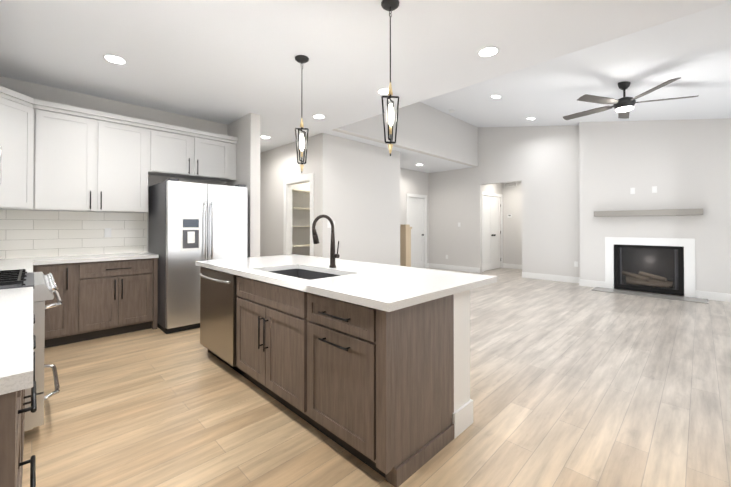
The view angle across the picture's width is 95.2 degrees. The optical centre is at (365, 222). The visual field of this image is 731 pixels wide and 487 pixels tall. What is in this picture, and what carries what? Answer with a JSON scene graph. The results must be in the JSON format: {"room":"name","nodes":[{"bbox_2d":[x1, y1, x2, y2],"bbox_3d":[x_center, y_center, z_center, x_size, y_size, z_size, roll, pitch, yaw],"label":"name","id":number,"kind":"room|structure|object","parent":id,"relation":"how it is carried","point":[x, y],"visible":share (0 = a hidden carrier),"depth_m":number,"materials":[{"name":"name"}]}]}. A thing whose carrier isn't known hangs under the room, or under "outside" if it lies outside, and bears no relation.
{"room":"kitchen and living room","nodes":[
{"label":"kitchen and living room","id":0,"kind":"room"},
{"bbox_2d":[0,76,226,251],"bbox_3d":[-3.243,-0.183,4.345,2.830,2.980,0.120,1,-1,-45],"label":"wall","id":1,"kind":"structure","parent":0,"point":[50,94],"depth_m":4.35,"materials":[{"name":"white paint"}]},
{"bbox_2d":[0,210,146,258],"bbox_3d":[-3.579,0.125,3.917,1.734,0.525,0.008,1,-1,-45],"label":"backsplash","id":2,"kind":"structure","parent":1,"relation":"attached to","point":[25,234],"depth_m":3.96,"materials":[{"name":"tile"}]},
{"bbox_2d":[104,228,110,236],"bbox_3d":[-3.261,0.123,4.226,0.070,0.115,0.008,1,-1,-45],"label":"outlet","id":3,"kind":"object","parent":2,"relation":"attached to","point":[107,232],"visible":1,"depth_m":4.21,"materials":[{"name":"white plastic"}]},
{"bbox_2d":[32,99,151,212],"bbox_3d":[-3.239,-0.717,3.988,1.045,1.160,0.391,1,-1,-45],"label":"upper cabinet","id":4,"kind":"object","parent":1,"relation":"attached to","point":[59,157],"depth_m":3.84,"materials":[{"name":"white wood"}]},
{"bbox_2d":[152,121,237,181],"bbox_3d":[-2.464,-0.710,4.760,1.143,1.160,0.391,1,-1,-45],"label":"upper cabinet","id":5,"kind":"object","parent":1,"relation":"attached to","point":[177,151],"depth_m":4.63,"materials":[{"name":"white wood"}]},
{"bbox_2d":[227,113,259,256],"bbox_3d":[-2.628,-0.170,5.839,0.150,2.980,2.970,1,-1,-45],"label":"wall","id":6,"kind":"structure","parent":0,"point":[245,129],"depth_m":4.81,"materials":[{"name":"white paint"}]},
{"bbox_2d":[260,133,327,257],"bbox_3d":[-1.668,-0.162,6.782,0.120,2.980,2.750,1,-1,-45],"label":"wall","id":7,"kind":"structure","parent":0,"point":[278,164],"depth_m":6.67,"materials":[{"name":"white paint"}]},
{"bbox_2d":[283,173,313,255],"bbox_3d":[-1.235,0.217,6.327,0.142,2.215,1.000,1,-1,-45],"label":"door frame","id":8,"kind":"structure","parent":7,"relation":"attached to","point":[289,182],"depth_m":6.57,"materials":[{"name":"white wood"}]},
{"bbox_2d":[292,182,309,255],"bbox_3d":[-1.058,-0.155,7.579,1.870,2.980,0.120,1,-1,-45],"label":"wall","id":9,"kind":"structure","parent":0,"point":[300,235],"depth_m":7.17,"materials":[{"name":"white paint"}]},
{"bbox_2d":[292,189,309,246],"bbox_3d":[-0.888,0.109,7.405,1.862,1.550,0.356,1,-1,-45],"label":"shelf","id":10,"kind":"object","parent":9,"relation":"attached to","point":[300,191],"visible":0.06,"depth_m":6.73,"materials":[{"name":"white wood"}]},
{"bbox_2d":[328,134,399,265],"bbox_3d":[0.007,-0.164,6.594,1.990,2.980,0.120,1,-1,-45],"label":"wall","id":11,"kind":"structure","parent":0,"point":[364,196],"depth_m":6.48,"materials":[{"name":"white paint"}]},
{"bbox_2d":[327,221,334,227],"bbox_3d":[-0.603,0.025,5.894,0.170,0.120,0.010,1,-1,-45],"label":"light switch","id":12,"kind":"object","parent":11,"relation":"attached to","point":[328,224],"visible":0.46,"depth_m":5.86,"materials":[{"name":"white plastic"}]},
{"bbox_2d":[0,0,730,172],"bbox_3d":[1.350,-2.157,4.265,9.200,1.165,10.600,1,-1,-45],"label":"ceiling","id":13,"kind":"structure","parent":0,"point":[227,62],"depth_m":3.31,"materials":[{"name":"white paint"}]},
{"bbox_2d":[103,54,126,63],"bbox_3d":[-2.421,-1.583,3.228,0.190,0.009,0.190,1,-1,-45],"label":"recessed light","id":14,"kind":"object","parent":13,"relation":"in","point":[114,59],"visible":1,"depth_m":3.22,"materials":[{"name":"white plastic"}]},
{"bbox_2d":[295,55,308,172],"bbox_3d":[-0.611,-1.029,3.205,0.134,1.107,0.134,1,-1,-45],"label":"pendant light","id":15,"kind":"object","parent":13,"relation":"hanging from","point":[302,59],"visible":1,"depth_m":3.19,"materials":[{"name":"grey metal"}]},
{"bbox_2d":[313,114,324,118],"bbox_3d":[-0.685,-1.568,4.915,0.190,0.009,0.190,1,-1,-45],"label":"recessed light","id":16,"kind":"object","parent":13,"relation":"in","point":[318,116],"visible":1,"depth_m":4.91,"materials":[{"name":"white plastic"}]},
{"bbox_2d":[377,88,392,94],"bbox_3d":[0.232,-1.576,3.994,0.190,0.009,0.190,1,-1,-45],"label":"recessed light","id":17,"kind":"object","parent":13,"relation":"in","point":[383,91],"visible":0.69,"depth_m":3.99,"materials":[{"name":"white plastic"}]},
{"bbox_2d":[381,0,399,155],"bbox_3d":[0.179,-1.036,2.412,0.134,1.107,0.134,1,-1,-45],"label":"pendant light","id":18,"kind":"object","parent":13,"relation":"hanging from","point":[389,5],"visible":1,"depth_m":2.40,"materials":[{"name":"grey metal"}]},
{"bbox_2d":[478,46,498,56],"bbox_3d":[1.135,-1.584,3.087,0.190,0.009,0.190,1,-1,-45],"label":"recessed light","id":19,"kind":"object","parent":13,"relation":"in","point":[488,51],"visible":1,"depth_m":3.08,"materials":[{"name":"white plastic"}]},
{"bbox_2d":[563,77,698,119],"bbox_3d":[3.647,-1.785,4.739,1.526,0.417,1.532,1,-1,-45],"label":"ceiling fan","id":20,"kind":"object","parent":13,"relation":"hanging from","point":[623,106],"visible":0.96,"depth_m":4.62,"materials":[{"name":"grey"}]},
{"bbox_2d":[22,268,730,486],"bbox_3d":[1.941,1.361,4.823,11.110,0.100,10.840,1,-1,-45],"label":"floor","id":21,"kind":"structure","parent":0,"point":[574,385],"depth_m":2.29,"materials":[{"name":"beige wood"}]},
{"bbox_2d":[0,391,27,486],"bbox_3d":[-1.262,0.837,0.784,0.616,0.876,0.573,1,-1,-45],"label":"base cabinet","id":22,"kind":"object","parent":21,"relation":"on","point":[12,407],"depth_m":0.80,"materials":[{"name":"brown wood"}]},
{"bbox_2d":[0,287,35,394],"bbox_3d":[-1.601,0.383,1.150,0.646,0.040,1.592,1,-1,-45],"label":"countertop","id":23,"kind":"structure","parent":22,"relation":"on","point":[17,318],"depth_m":1.06,"materials":[{"name":"white stone"}]},
{"bbox_2d":[0,269,62,431],"bbox_3d":[-2.386,0.810,2.042,0.767,0.952,0.768,1,-1,-45],"label":"range","id":24,"kind":"object","parent":21,"relation":"on","point":[45,287],"visible":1,"depth_m":1.97,"materials":[{"name":"silver metal"}]},
{"bbox_2d":[45,276,75,347],"bbox_3d":[-3.411,0.863,3.670,0.292,0.876,0.575,1,-1,-45],"label":"base cabinet","id":25,"kind":"object","parent":21,"relation":"on","point":[60,321],"depth_m":3.51,"materials":[{"name":"brown wood"}]},
{"bbox_2d":[76,268,155,341],"bbox_3d":[-3.055,0.866,4.025,0.713,0.876,0.575,1,-1,-45],"label":"base cabinet","id":26,"kind":"object","parent":21,"relation":"on","point":[104,295],"depth_m":3.82,"materials":[{"name":"brown wood"}]},
{"bbox_2d":[0,252,158,275],"bbox_3d":[-2.955,0.402,3.284,1.740,0.040,1.774,1,-1,-45],"label":"countertop","id":27,"kind":"structure","parent":26,"relation":"on","point":[137,261],"depth_m":3.65,"materials":[{"name":"white stone"}]},
{"bbox_2d":[148,178,247,333],"bbox_3d":[-2.245,0.395,4.500,0.970,1.825,0.962,1,-1,-45],"label":"refrigerator","id":28,"kind":"object","parent":21,"relation":"on","point":[190,224],"visible":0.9,"depth_m":4.07,"materials":[{"name":"grey metal"}]},
{"bbox_2d":[195,263,472,486],"bbox_3d":[-0.499,0.855,2.703,0.918,0.875,2.465,1,-1,-45],"label":"kitchen island","id":29,"kind":"object","parent":21,"relation":"on","point":[367,363],"depth_m":1.91,"materials":[{"name":"wood"}]},
{"bbox_2d":[195,255,496,310],"bbox_3d":[-0.392,0.398,2.839,1.149,0.040,2.570,1,-1,-45],"label":"island countertop","id":30,"kind":"structure","parent":29,"relation":"on","point":[394,288],"depth_m":2.20,"materials":[{"name":"white stone"}]},
{"bbox_2d":[275,267,334,278],"bbox_3d":[-0.495,0.520,2.630,0.470,0.231,0.840,1,-1,-45],"label":"sink","id":31,"kind":"object","parent":30,"relation":"in","point":[303,272],"depth_m":2.97,"materials":[{"name":"black metal"}]},
{"bbox_2d":[312,215,338,266],"bbox_3d":[-0.329,0.153,2.768,0.244,0.449,0.102,1,-1,-45],"label":"faucet","id":32,"kind":"object","parent":30,"relation":"on","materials":[{"name":"black metal"}]},
{"bbox_2d":[400,225,411,266],"bbox_3d":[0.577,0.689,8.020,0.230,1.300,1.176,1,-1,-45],"label":"stair newel post","id":33,"kind":"object","parent":21,"relation":"on","point":[405,245],"visible":0.5,"depth_m":7.62,"materials":[{"name":"beige wood"}]},
{"bbox_2d":[578,279,604,287],"bbox_3d":[4.710,1.262,6.943,0.015,0.135,0.456,1,-1,-45],"label":"baseboard","id":34,"kind":"structure","parent":21,"relation":"on","point":[590,283],"depth_m":6.94,"materials":[{"name":"white"}]},
{"bbox_2d":[592,287,708,303],"bbox_3d":[5.163,1.317,6.149,0.446,0.012,1.610,1,-1,-45],"label":"hearth","id":35,"kind":"object","parent":21,"relation":"on","point":[664,296],"visible":1,"depth_m":6.02,"materials":[{"name":"grey"}]},
{"bbox_2d":[696,291,730,301],"bbox_3d":[5.962,1.251,5.687,0.015,0.135,0.477,1,-1,-45],"label":"baseboard","id":36,"kind":"structure","parent":21,"relation":"on","point":[725,297],"depth_m":5.69,"materials":[{"name":"white"}]},
{"bbox_2d":[400,168,428,262],"bbox_3d":[0.900,-0.140,9.248,3.020,2.980,0.120,1,-1,-45],"label":"wall","id":37,"kind":"structure","parent":0,"point":[413,182],"depth_m":9.63,"materials":[{"name":"white paint"}]},
{"bbox_2d":[406,193,426,267],"bbox_3d":[1.468,0.260,9.793,0.980,2.190,0.145,1,-1,-45],"label":"door","id":38,"kind":"structure","parent":37,"relation":"attached to","point":[416,214],"depth_m":9.85,"materials":[{"name":"white wood"}]},
{"bbox_2d":[333,102,501,242],"bbox_3d":[1.831,-0.812,7.922,6.680,4.300,0.120,1,-1,-45],"label":"wall","id":39,"kind":"structure","parent":0,"point":[423,126],"depth_m":7.45,"materials":[{"name":"white paint"}]},
{"bbox_2d":[336,128,477,165],"bbox_3d":[1.286,-1.562,7.293,5.010,0.030,0.012,1,-1,-45],"label":"trim","id":40,"kind":"structure","parent":39,"relation":"attached to","point":[402,145],"depth_m":6.77,"materials":[{"name":"white paint"}]},
{"bbox_2d":[482,191,502,271],"bbox_3d":[3.680,0.244,9.662,1.330,2.220,0.098,1,-1,-45],"label":"door","id":41,"kind":"structure","parent":39,"relation":"attached to","point":[492,251],"depth_m":9.65,"materials":[{"name":"white wood"}]},
{"bbox_2d":[429,125,579,276],"bbox_3d":[5.223,-0.820,6.968,0.120,4.300,9.220,1,-1,-45],"label":"wall","id":42,"kind":"structure","parent":0,"point":[541,163],"depth_m":8.18,"materials":[{"name":"white paint"}]},
{"bbox_2d":[428,263,479,272],"bbox_3d":[2.504,1.286,9.583,0.015,0.135,1.650,1,-1,-45],"label":"baseboard","id":43,"kind":"structure","parent":42,"relation":"attached to","point":[430,265],"depth_m":9.53,"materials":[{"name":"white"}]},
{"bbox_2d":[446,255,577,266],"bbox_3d":[2.149,0.939,7.201,3.887,0.171,3.342,1,-1,-45],"label":"outlets","id":44,"kind":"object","parent":42,"relation":"attached to","point":[575,264],"depth_m":7.42,"materials":[{"name":"white plastic"}]},
{"bbox_2d":[522,272,579,282],"bbox_3d":[4.314,1.269,7.766,0.015,0.135,1.300,1,-1,-45],"label":"baseboard","id":45,"kind":"structure","parent":42,"relation":"attached to","point":[570,279],"depth_m":7.75,"materials":[{"name":"white"}]},
{"bbox_2d":[502,181,521,264],"bbox_3d":[4.613,-0.070,9.756,0.140,2.850,1.200,1,-1,-45],"label":"wall","id":46,"kind":"structure","parent":0,"point":[512,230],"depth_m":9.92,"materials":[{"name":"white paint"}]},
{"bbox_2d":[504,182,516,186],"bbox_3d":[4.333,-1.154,9.967,0.015,0.140,0.380,1,-1,-45],"label":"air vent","id":47,"kind":"object","parent":46,"relation":"in","point":[509,184],"visible":0.98,"depth_m":9.96,"materials":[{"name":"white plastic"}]},
{"bbox_2d":[503,263,521,268],"bbox_3d":[4.562,1.287,9.714,0.015,0.135,1.170,1,-1,-45],"label":"baseboard","id":48,"kind":"structure","parent":46,"relation":"attached to","point":[513,266],"depth_m":9.90,"materials":[{"name":"white"}]},
{"bbox_2d":[579,118,730,293],"bbox_3d":[5.452,-0.825,6.441,0.300,4.300,2.210,1,-1,-45],"label":"wall bump-out","id":49,"kind":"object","parent":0,"point":[683,164],"visible":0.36,"depth_m":6.20,"materials":[{"name":"white paint"}]},
{"bbox_2d":[630,188,634,193],"bbox_3d":[5.191,-0.625,6.483,0.009,0.120,0.070,1,-1,-45],"label":"outlet","id":50,"kind":"object","parent":49,"relation":"attached to","point":[632,190],"depth_m":6.48,"materials":[{"name":"white plastic"}]},
{"bbox_2d":[594,208,702,216],"bbox_3d":[5.244,-0.186,6.278,0.213,0.108,1.560,1,-1,-45],"label":"mantel","id":51,"kind":"object","parent":49,"relation":"attached to","point":[670,212],"visible":1,"depth_m":6.13,"materials":[{"name":"grey wood"}]},
{"bbox_2d":[605,237,695,297],"bbox_3d":[5.433,0.802,6.423,0.312,1.045,1.303,1,-1,-45],"label":"fireplace","id":52,"kind":"object","parent":49,"relation":"in","point":[662,265],"visible":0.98,"depth_m":6.37,"materials":[{"name":"white"}]},
{"bbox_2d":[652,186,656,192],"bbox_3d":[5.417,-0.627,6.257,0.009,0.120,0.070,1,-1,-45],"label":"outlet","id":53,"kind":"object","parent":49,"relation":"attached to","point":[654,190],"depth_m":6.25,"materials":[{"name":"white plastic"}]},
{"bbox_3d":[-1.228,-0.220,0.233,0.120,2.980,8.790,1,-1,-45],"label":"wall","id":54,"kind":"structure","parent":0,"visible":0},
{"bbox_2d":[0,144,1,182],"bbox_3d":[-2.494,-0.390,1.945,0.493,0.450,0.764,1,-1,-45],"label":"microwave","id":55,"kind":"object","parent":54,"relation":"attached to","point":[0,164],"visible":1,"depth_m":2.22,"materials":[{"name":"silver metal"}]},
{"bbox_2d":[0,86,35,209],"bbox_3d":[-3.733,-0.723,3.307,0.655,1.160,0.659,1,-1,-45],"label":"upper cabinet","id":56,"kind":"object","parent":54,"relation":"attached to","point":[17,110],"depth_m":3.36,"materials":[{"name":"white wood"}]}
]}

